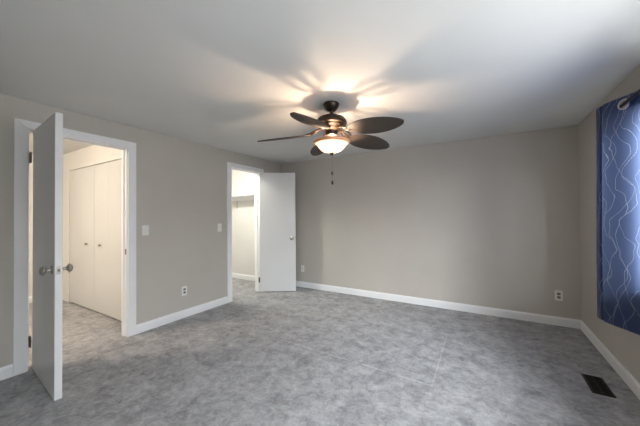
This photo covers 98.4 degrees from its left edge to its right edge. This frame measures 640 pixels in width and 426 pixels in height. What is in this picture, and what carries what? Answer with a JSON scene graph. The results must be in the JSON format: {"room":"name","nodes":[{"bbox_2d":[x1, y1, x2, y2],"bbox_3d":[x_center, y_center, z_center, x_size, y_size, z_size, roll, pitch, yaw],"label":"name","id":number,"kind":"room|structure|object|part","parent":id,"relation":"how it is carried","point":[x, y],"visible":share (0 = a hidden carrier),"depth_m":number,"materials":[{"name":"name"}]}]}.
{"room":"empty bedroom","nodes":[
{"label":"empty bedroom","id":0,"kind":"room"},
{"bbox_2d":[29,153,32,295],"bbox_3d":[-4.767,0.223,3.812,0.100,2.300,2.740,-1,-1,31],"label":"wall","id":1,"kind":"structure","parent":0,"point":[30,164],"depth_m":4.25,"materials":[{"name":"white paint"}]},
{"bbox_2d":[62,145,120,302],"bbox_3d":[-3.177,0.211,3.897,2.544,2.300,0.100,-1,-1,31],"label":"wall","id":2,"kind":"structure","parent":0,"point":[92,153],"depth_m":4.23,"materials":[{"name":"white paint"}]},
{"bbox_2d":[70,166,93,309],"bbox_3d":[-3.469,0.346,4.010,0.835,1.994,0.067,-1,-1,31],"label":"door","id":3,"kind":"structure","parent":2,"relation":"in","point":[81,180],"depth_m":4.00,"materials":[{"name":"beige paint"}]},
{"bbox_3d":[-3.639,0.349,4.133,0.417,1.994,0.030,-1,-1,31],"label":"panel","id":4,"kind":"part","parent":3,"relation":"part of","materials":[{"name":"beige paint"}]},
{"bbox_3d":[-3.280,0.343,3.919,0.417,1.994,0.030,-1,-1,31],"label":"panel","id":5,"kind":"part","parent":3,"relation":"part of","materials":[{"name":"beige paint"}]},
{"bbox_2d":[67,155,120,302],"bbox_3d":[-3.111,0.326,3.791,1.797,2.067,0.012,-1,-1,31],"label":"door frame","id":6,"kind":"structure","parent":2,"relation":"attached to","point":[118,156],"depth_m":4.22,"materials":[{"name":"white paint"}]},
{"bbox_2d":[94,159,120,320],"bbox_3d":[-2.748,0.335,3.580,0.835,1.994,0.067,-1,-1,31],"label":"door","id":7,"kind":"structure","parent":2,"relation":"in","point":[107,176],"depth_m":3.59,"materials":[{"name":"beige paint"}]},
{"bbox_3d":[-2.918,0.338,3.703,0.417,1.994,0.030,-1,-1,31],"label":"panel","id":8,"kind":"part","parent":7,"relation":"part of","materials":[{"name":"beige paint"}]},
{"bbox_3d":[-2.559,0.332,3.489,0.417,1.994,0.030,-1,-1,31],"label":"panel","id":9,"kind":"part","parent":7,"relation":"part of","materials":[{"name":"beige paint"}]},
{"bbox_2d":[0,93,281,367],"bbox_3d":[-1.954,0.194,3.352,0.115,2.300,4.835,-1,-1,31],"label":"wall","id":10,"kind":"structure","parent":0,"point":[181,184],"depth_m":3.34,"materials":[{"name":"beige paint"}]},
{"bbox_2d":[28,112,72,400],"bbox_3d":[-2.164,0.305,2.179,0.786,2.030,0.180,-1,-1,35],"label":"door","id":11,"kind":"structure","parent":10,"relation":"in","point":[48,268],"depth_m":2.04,"materials":[{"name":"white paint"}]},
{"bbox_3d":[-1.934,0.406,1.946,0.066,0.066,0.069,-1,-1,35],"label":"knob","id":12,"kind":"part","parent":11,"relation":"part of","materials":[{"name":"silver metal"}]},
{"bbox_3d":[-1.851,0.406,1.956,0.002,0.058,0.025,-1,-1,35],"label":"latch plate","id":13,"kind":"part","parent":11,"relation":"part of","materials":[{"name":"silver metal"}]},
{"bbox_3d":[-1.869,0.407,2.037,0.066,0.066,0.069,-1,-1,35],"label":"knob","id":14,"kind":"part","parent":11,"relation":"part of","materials":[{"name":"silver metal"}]},
{"bbox_2d":[13,118,135,375],"bbox_3d":[-2.339,0.279,2.704,0.149,2.122,0.929,-1,-1,31],"label":"door frame","id":15,"kind":"structure","parent":10,"relation":"attached to","point":[22,128],"depth_m":2.34,"materials":[{"name":"white paint"}]},
{"bbox_2d":[0,296,227,380],"bbox_3d":[-1.889,1.294,3.306,0.013,0.100,4.595,-1,-1,31],"label":"baseboard","id":16,"kind":"structure","parent":10,"relation":"attached to","point":[6,372],"depth_m":3.37,"materials":[{"name":"white paint"}]},
{"bbox_2d":[142,225,148,235],"bbox_3d":[-1.993,0.199,3.158,0.016,0.118,0.071,-1,-1,31],"label":"light switch","id":17,"kind":"object","parent":10,"relation":"attached to","point":[145,228],"visible":1,"depth_m":3.16,"materials":[{"name":"white plastic"}]},
{"bbox_2d":[182,286,186,295],"bbox_3d":[-1.746,1.003,3.558,0.009,0.118,0.071,-1,-1,31],"label":"outlet","id":18,"kind":"object","parent":10,"relation":"attached to","point":[184,288],"visible":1,"depth_m":3.55,"materials":[{"name":"white plastic"}]},
{"bbox_2d":[218,224,221,231],"bbox_3d":[-1.466,0.214,4.041,0.016,0.118,0.071,-1,-1,31],"label":"light switch","id":19,"kind":"object","parent":10,"relation":"attached to","point":[219,225],"visible":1,"depth_m":4.04,"materials":[{"name":"white plastic"}]},
{"bbox_2d":[227,162,263,302],"bbox_3d":[-1.247,0.292,4.532,0.149,2.122,0.799,-1,-1,31],"label":"door frame","id":20,"kind":"structure","parent":10,"relation":"attached to","point":[230,166],"depth_m":4.39,"materials":[{"name":"white paint"}]},
{"bbox_2d":[258,173,295,291],"bbox_3d":[-0.739,0.324,4.745,0.654,2.030,0.173,0,-1,-4],"label":"door","id":21,"kind":"structure","parent":10,"relation":"in","point":[277,190],"depth_m":4.73,"materials":[{"name":"white paint"}]},
{"bbox_2d":[232,170,254,275],"bbox_3d":[-1.686,0.222,5.857,1.994,2.300,0.100,-1,-1,31],"label":"wall","id":22,"kind":"structure","parent":0,"point":[243,218],"depth_m":5.74,"materials":[{"name":"white paint"}]},
{"bbox_2d":[232,194,253,208],"bbox_3d":[-1.776,-0.219,5.682,1.930,0.260,0.302,-1,-1,31],"label":"closet shelf","id":23,"kind":"object","parent":22,"relation":"attached to","point":[237,198],"visible":0.3,"depth_m":5.66,"materials":[{"name":"white paint"}]},
{"bbox_2d":[232,273,254,280],"bbox_3d":[-1.706,1.322,5.795,1.994,0.100,0.013,-1,-1,31],"label":"baseboard","id":24,"kind":"structure","parent":22,"relation":"attached to","point":[234,275],"depth_m":5.71,"materials":[{"name":"white paint"}]},
{"bbox_2d":[0,0,639,163],"bbox_3d":[-1.251,-1.007,2.941,7.264,0.080,4.835,-1,-1,31],"label":"ceiling","id":25,"kind":"structure","parent":0,"point":[230,75],"depth_m":1.83,"materials":[{"name":"paint"}]},
{"bbox_2d":[257,100,403,184],"bbox_3d":[0.104,-0.619,2.427,1.295,0.729,1.279,-1,-1,31],"label":"ceiling fan","id":26,"kind":"object","parent":25,"relation":"hanging from","point":[331,124],"visible":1,"depth_m":2.37,"materials":[{"name":"brown wood"}]},
{"bbox_3d":[-0.328,-0.682,2.520,0.501,0.010,0.232,-5,13,6],"label":"blade","id":27,"kind":"part","parent":26,"relation":"part of","materials":[{"name":"brown wood"}]},
{"bbox_3d":[-0.074,-0.690,2.078,0.232,0.010,0.501,14,10,23],"label":"blade","id":28,"kind":"part","parent":26,"relation":"part of","materials":[{"name":"brown wood"}]},
{"bbox_3d":[0.014,-0.680,2.898,0.232,0.010,0.501,-15,-2,-13],"label":"blade","id":29,"kind":"part","parent":26,"relation":"part of","materials":[{"name":"brown wood"}]},
{"bbox_3d":[0.104,-0.592,2.473,0.317,0.102,0.317,-1,-1,31],"label":"lamp shade","id":30,"kind":"part","parent":26,"relation":"part of","materials":[{"name":"white glass"}]},
{"bbox_3d":[0.479,-0.687,2.690,0.501,0.010,0.232,5,-17,-30],"label":"blade","id":31,"kind":"part","parent":26,"relation":"part of","materials":[{"name":"brown wood"}]},
{"bbox_3d":[0.425,-0.692,2.183,0.501,0.010,0.232,5,-11,42],"label":"blade","id":32,"kind":"part","parent":26,"relation":"part of","materials":[{"name":"brown wood"}]},
{"bbox_2d":[0,278,639,425],"bbox_3d":[-1.231,1.363,2.912,7.264,0.060,4.835,-1,-1,31],"label":"floor","id":33,"kind":"structure","parent":0,"point":[303,356],"depth_m":2.29,"materials":[{"name":"grey carpet"}]},
{"bbox_2d":[581,373,615,397],"bbox_3d":[2.085,1.292,2.075,0.124,0.008,0.272,-1,-1,31],"label":"floor vent","id":34,"kind":"object","parent":33,"relation":"in","point":[597,385],"visible":1,"depth_m":2.06,"materials":[{"name":"brown metal"}]},
{"bbox_2d":[584,375,610,394],"bbox_3d":[2.085,1.292,2.075,0.096,0.005,0.244,-1,-1,31],"label":"grille","id":35,"kind":"object","parent":34,"relation":"attached to","point":[597,385],"depth_m":2.07,"materials":[{"name":"brown metal"}]},
{"bbox_2d":[282,125,580,319],"bbox_3d":[1.131,0.180,4.256,4.255,2.300,0.120,-1,-1,31],"label":"wall","id":36,"kind":"structure","parent":0,"point":[491,221],"depth_m":3.77,"materials":[{"name":"beige paint"}]},
{"bbox_2d":[296,281,580,328],"bbox_3d":[1.106,1.280,4.185,4.255,0.100,0.013,-1,-1,31],"label":"baseboard","id":37,"kind":"structure","parent":36,"relation":"attached to","point":[545,319],"depth_m":3.74,"materials":[{"name":"white paint"}]},
{"bbox_2d":[555,290,562,300],"bbox_3d":[2.766,0.957,3.199,0.071,0.118,0.009,-1,-1,31],"label":"outlet","id":38,"kind":"object","parent":36,"relation":"attached to","point":[558,294],"visible":1,"depth_m":3.20,"materials":[{"name":"white plastic"}]},
{"bbox_2d":[578,65,639,382],"bbox_3d":[1.813,0.136,1.103,0.150,2.300,4.835,-1,-1,31],"label":"wall","id":39,"kind":"structure","parent":0,"point":[623,344],"depth_m":2.73,"materials":[{"name":"beige paint"}]},
{"bbox_2d":[580,320,639,399],"bbox_3d":[1.752,1.237,1.131,0.013,0.100,4.595,-1,-1,31],"label":"baseboard","id":40,"kind":"structure","parent":39,"relation":"attached to","point":[633,384],"depth_m":2.30,"materials":[{"name":"white paint"}]},
{"bbox_2d":[619,89,639,107],"bbox_3d":[1.540,-0.759,0.914,0.101,0.044,2.868,-1,-1,31],"label":"curtain rod","id":41,"kind":"object","parent":39,"relation":"attached to","point":[635,94],"visible":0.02,"depth_m":1.81,"materials":[{"name":"black metal"}]},
{"bbox_2d":[596,91,639,334],"bbox_3d":[2.010,0.004,1.762,0.152,1.622,0.887,-1,-1,31],"label":"curtain","id":42,"kind":"object","parent":41,"relation":"hanging from","point":[617,129],"visible":0.98,"depth_m":1.96,"materials":[{"name":"blue fabric"}]}
]}

